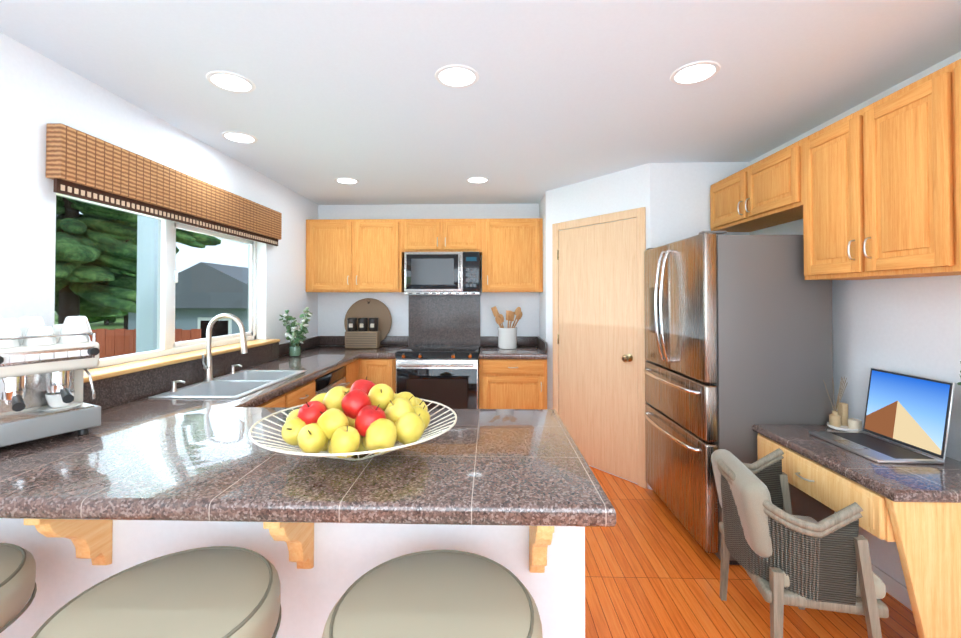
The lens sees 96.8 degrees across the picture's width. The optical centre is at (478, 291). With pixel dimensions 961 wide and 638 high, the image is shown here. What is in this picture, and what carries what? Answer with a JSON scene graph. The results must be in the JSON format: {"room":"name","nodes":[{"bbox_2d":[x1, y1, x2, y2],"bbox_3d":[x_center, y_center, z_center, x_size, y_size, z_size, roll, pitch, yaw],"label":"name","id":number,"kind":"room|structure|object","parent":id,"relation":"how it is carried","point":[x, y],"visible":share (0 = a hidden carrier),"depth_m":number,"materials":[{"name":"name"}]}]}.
{"room":"kitchen","nodes":[
{"label":"kitchen","id":0,"kind":"room"},
{"bbox_2d":[0,32,960,586],"bbox_3d":[0.048,0.213,0.482,4.080,2.440,8.490,0,-1,2],"label":"wall","id":1,"kind":"structure","parent":0,"point":[910,326],"depth_m":2.30,"materials":[{"name":"white paint"}]},
{"bbox_2d":[54,193,256,369],"bbox_3d":[-1.887,-0.043,2.698,0.062,0.853,1.726,0,-1,2],"label":"window","id":2,"kind":"structure","parent":1,"relation":"in","point":[131,286],"depth_m":2.44,"materials":[{"name":"white"}]},
{"bbox_2d":[46,123,281,245],"bbox_3d":[-1.755,-0.552,2.736,0.066,0.288,1.900,0,-1,2],"label":"blind","id":3,"kind":"object","parent":2,"relation":"attached to","point":[82,165],"visible":1,"depth_m":2.23,"materials":[{"name":"brown wood"}]},
{"bbox_2d":[83,339,279,382],"bbox_3d":[-1.778,0.395,2.649,0.177,0.024,1.890,0,-1,2],"label":"window sill","id":4,"kind":"structure","parent":1,"relation":"attached to","point":[118,370],"depth_m":2.36,"materials":[{"name":"brown wood"}]},
{"bbox_2d":[83,295,546,409],"bbox_3d":[-0.589,0.280,2.847,2.392,0.541,3.506,0,-1,2],"label":"backsplash","id":5,"kind":"structure","parent":1,"relation":"attached to","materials":[{"name":"stone"}]},
{"bbox_2d":[306,219,403,291],"bbox_3d":[-1.255,-0.366,4.459,0.977,0.736,0.337,0,-1,2],"label":"upper cabinet","id":6,"kind":"object","parent":1,"relation":"attached to","point":[343,255],"depth_m":4.30,"materials":[{"name":"brown wood"}]},
{"bbox_2d":[402,219,481,254],"bbox_3d":[-0.362,-0.567,4.438,0.810,0.334,0.337,0,-1,2],"label":"upper cabinet","id":7,"kind":"object","parent":1,"relation":"attached to","point":[418,235],"depth_m":4.28,"materials":[{"name":"brown wood"}]},
{"bbox_2d":[404,252,480,294],"bbox_3d":[-0.353,-0.184,4.381,0.746,0.426,0.440,0,-1,2],"label":"microwave","id":8,"kind":"object","parent":7,"relation":"attached to","point":[441,273],"visible":1,"depth_m":4.20,"materials":[{"name":"silver metal"}]},
{"bbox_2d":[482,218,542,291],"bbox_3d":[0.347,-0.366,4.416,0.607,0.736,0.337,0,-1,2],"label":"upper cabinet","id":9,"kind":"object","parent":1,"relation":"attached to","point":[512,248],"depth_m":4.25,"materials":[{"name":"brown wood"}]},
{"bbox_2d":[552,207,646,488],"bbox_3d":[0.978,0.420,3.578,0.596,2.113,0.742,0,-1,2],"label":"pantry door","id":10,"kind":"structure","parent":1,"relation":"in","point":[599,361],"depth_m":3.51,"materials":[{"name":"brown wood"}]},
{"bbox_2d":[710,141,797,231],"bbox_3d":[1.851,-0.625,2.700,0.307,0.347,0.939,0,-1,2],"label":"upper cabinet","id":11,"kind":"object","parent":1,"relation":"attached to","point":[763,194],"depth_m":2.63,"materials":[{"name":"brown wood"}]},
{"bbox_2d":[794,79,951,279],"bbox_3d":[1.828,-0.439,1.830,0.307,0.742,0.796,0,-1,2],"label":"upper cabinet","id":12,"kind":"object","parent":1,"relation":"attached to","point":[871,191],"depth_m":1.84,"materials":[{"name":"brown wood"}]},
{"bbox_2d":[871,563,911,610],"bbox_3d":[1.921,1.380,-0.270,0.012,0.085,6.820,0,-1,2],"label":"baseboard","id":13,"kind":"structure","parent":1,"relation":"attached to","point":[896,590],"depth_m":2.01,"materials":[{"name":"white"}]},
{"bbox_2d":[922,59,960,274],"bbox_3d":[1.810,-0.449,1.135,0.307,0.742,0.852,0,-1,2],"label":"upper cabinet","id":14,"kind":"object","parent":1,"relation":"attached to","point":[941,89],"depth_m":1.53,"materials":[{"name":"brown wood"}]},
{"bbox_2d":[0,0,960,204],"bbox_3d":[0.048,-1.047,0.499,4.080,0.080,8.490,0,-1,2],"label":"ceiling","id":15,"kind":"structure","parent":0,"point":[560,93],"depth_m":1.94,"materials":[{"name":"white paint"}]},
{"bbox_2d":[206,71,255,92],"bbox_3d":[-1.159,-0.983,2.003,0.204,0.006,0.204,0,-1,2],"label":"recessed light","id":16,"kind":"object","parent":15,"relation":"in","point":[230,81],"visible":1,"depth_m":1.99,"materials":[{"name":"white plastic"}]},
{"bbox_2d":[221,131,257,143],"bbox_3d":[-1.505,-0.973,2.692,0.204,0.006,0.204,0,-1,2],"label":"recessed light","id":17,"kind":"object","parent":15,"relation":"in","point":[240,137],"visible":1,"depth_m":2.68,"materials":[{"name":"white"}]},
{"bbox_2d":[335,177,358,183],"bbox_3d":[-1.133,-0.959,3.688,0.204,0.006,0.204,0,-1,2],"label":"recessed light","id":18,"kind":"object","parent":15,"relation":"in","point":[343,180],"visible":0.98,"depth_m":3.67,"materials":[{"name":"white plastic"}]},
{"bbox_2d":[435,64,478,87],"bbox_3d":[-0.096,-0.983,1.952,0.204,0.006,0.204,0,-1,2],"label":"recessed light","id":19,"kind":"object","parent":15,"relation":"in","point":[455,75],"visible":1,"depth_m":1.94,"materials":[{"name":"white plastic"}]},
{"bbox_2d":[466,176,489,182],"bbox_3d":[-0.003,-0.960,3.658,0.204,0.006,0.204,0,-1,2],"label":"recessed light","id":20,"kind":"object","parent":15,"relation":"in","point":[477,179],"visible":1,"depth_m":3.64,"materials":[{"name":"white plastic"}]},
{"bbox_2d":[670,61,720,84],"bbox_3d":[0.977,-0.984,1.923,0.204,0.006,0.204,0,-1,2],"label":"recessed light","id":21,"kind":"object","parent":15,"relation":"in","point":[691,73],"visible":1,"depth_m":1.91,"materials":[{"name":"white"}]},
{"bbox_2d":[585,466,918,637],"bbox_3d":[0.048,1.473,0.464,4.080,0.080,8.490,0,-1,2],"label":"floor","id":22,"kind":"structure","parent":0,"point":[652,568],"depth_m":2.06,"materials":[{"name":"brown wood"}]},
{"bbox_2d":[0,543,36,632],"bbox_3d":[-1.398,1.080,1.004,0.495,0.725,0.495,0,-1,2],"label":"stool","id":23,"kind":"object","parent":22,"relation":"on","point":[18,587],"visible":1,"depth_m":1.10,"materials":[{"name":"beige leather"}]},
{"bbox_2d":[31,546,280,637],"bbox_3d":[-0.728,1.080,0.986,0.495,0.725,0.495,0,-1,2],"label":"stool","id":24,"kind":"object","parent":22,"relation":"on","point":[219,592],"visible":1,"depth_m":0.99,"materials":[{"name":"beige leather"}]},
{"bbox_2d":[0,313,383,637],"bbox_3d":[-1.439,0.800,2.852,0.690,1.331,3.526,0,-1,2],"label":"countertop","id":25,"kind":"structure","parent":22,"relation":"on","point":[139,408],"depth_m":2.07,"materials":[{"name":"brown stone"}]},
{"bbox_2d":[0,316,100,452],"bbox_3d":[-1.570,0.311,1.529,0.357,0.442,0.369,0,-1,2],"label":"espresso machine","id":26,"kind":"object","parent":25,"relation":"on","point":[43,367],"visible":1,"depth_m":1.52,"materials":[{"name":"silver metal"}]},
{"bbox_2d":[170,313,247,391],"bbox_3d":[-1.550,0.338,2.594,0.268,0.418,0.586,0,-1,2],"label":"faucet","id":27,"kind":"object","parent":25,"relation":"on","point":[187,376],"depth_m":2.60,"materials":[{"name":"silver metal"}]},
{"bbox_2d":[148,370,306,398],"bbox_3d":[-1.441,0.638,2.582,0.464,0.191,0.824,0,-1,2],"label":"sink","id":28,"kind":"object","parent":25,"relation":"in","point":[240,384],"depth_m":2.60,"materials":[{"name":"silver metal"}]},
{"bbox_2d":[279,307,311,356],"bbox_3d":[-1.566,0.349,3.727,0.226,0.427,0.335,0,-1,2],"label":"potted plant","id":29,"kind":"object","parent":25,"relation":"on","point":[297,335],"visible":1,"depth_m":3.67,"materials":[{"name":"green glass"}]},
{"bbox_2d":[345,318,379,347],"bbox_3d":[-1.183,0.417,4.378,0.330,0.308,0.142,0,-1,2],"label":"canister set","id":30,"kind":"object","parent":25,"relation":"on","point":[362,337],"visible":1,"depth_m":4.31,"materials":[{"name":"brown"}]},
{"bbox_2d":[344,298,391,341],"bbox_3d":[-1.180,0.319,4.573,0.510,0.506,0.086,0,-1,2],"label":"serving board","id":31,"kind":"object","parent":25,"relation":"on","point":[368,308],"visible":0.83,"depth_m":4.58,"materials":[{"name":"brown wood"}]},
{"bbox_2d":[0,345,615,637],"bbox_3d":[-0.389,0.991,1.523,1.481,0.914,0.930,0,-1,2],"label":"countertop","id":32,"kind":"structure","parent":22,"relation":"on","point":[164,460],"depth_m":1.32,"materials":[{"name":"brown stone"}]},
{"bbox_2d":[248,377,456,459],"bbox_3d":[-0.390,0.413,1.401,0.642,0.234,0.642,0,-1,2],"label":"fruit bowl","id":33,"kind":"object","parent":32,"relation":"on","point":[360,417],"visible":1,"depth_m":1.28,"materials":[{"name":"beige metal"}]},
{"bbox_2d":[315,359,351,395],"bbox_3d":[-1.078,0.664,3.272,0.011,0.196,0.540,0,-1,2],"label":"dishwasher","id":34,"kind":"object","parent":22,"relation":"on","point":[340,375],"depth_m":3.40,"materials":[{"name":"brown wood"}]},
{"bbox_2d":[322,550,542,637],"bbox_3d":[-0.100,1.079,0.969,0.495,0.725,0.495,0,-1,2],"label":"stool","id":35,"kind":"object","parent":22,"relation":"on","point":[442,594],"visible":1,"depth_m":0.99,"materials":[{"name":"beige leather"}]},
{"bbox_2d":[396,345,479,408],"bbox_3d":[-0.372,1.022,4.205,0.762,0.927,0.707,0,-1,2],"label":"range","id":36,"kind":"object","parent":22,"relation":"on","point":[447,375],"visible":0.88,"depth_m":3.91,"materials":[{"name":"silver metal"}]},
{"bbox_2d":[476,335,547,402],"bbox_3d":[0.330,0.979,4.206,0.632,1.013,0.629,0,-1,2],"label":"base cabinet","id":37,"kind":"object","parent":22,"relation":"on","point":[518,375],"depth_m":3.93,"materials":[{"name":"brown wood"}]},
{"bbox_2d":[491,306,521,348],"bbox_3d":[0.291,0.357,4.330,0.320,0.427,0.198,0,-1,2],"label":"utensil crock","id":38,"kind":"object","parent":37,"relation":"on","point":[507,337],"visible":1,"depth_m":4.27,"materials":[{"name":"white ceramic"}]},
{"bbox_2d":[644,231,834,564],"bbox_3d":[1.521,0.569,2.715,0.756,1.790,0.893,0,-1,2],"label":"refrigerator","id":39,"kind":"object","parent":22,"relation":"on","point":[738,337],"visible":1,"depth_m":2.28,"materials":[{"name":"grey metal"}]},
{"bbox_2d":[711,448,888,637],"bbox_3d":[1.241,1.083,1.738,0.455,0.738,0.573,0,-1,12],"label":"chair","id":40,"kind":"object","parent":22,"relation":"on","point":[781,554],"visible":1,"depth_m":1.52,"materials":[{"name":"grey fabric"}]},
{"bbox_2d":[752,424,960,637],"bbox_3d":[1.699,1.072,1.854,0.565,0.760,0.796,0,-1,2],"label":"desk","id":41,"kind":"object","parent":22,"relation":"on","point":[913,511],"visible":0.85,"depth_m":1.52,"materials":[{"name":"wood"}]},
{"bbox_2d":[823,377,862,431],"bbox_3d":[1.864,0.561,2.179,0.150,0.268,0.140,0,-1,2],"label":"tray","id":42,"kind":"object","parent":41,"relation":"on","point":[839,419],"visible":1,"depth_m":2.18,"materials":[{"name":"white ceramic"}]},
{"bbox_2d":[809,368,954,463],"bbox_3d":[1.765,0.529,1.897,0.306,0.325,0.374,0,-1,2],"label":"laptop","id":43,"kind":"object","parent":41,"relation":"on","point":[908,412],"visible":1,"depth_m":1.86,"materials":[{"name":"silver metal"}]}
]}

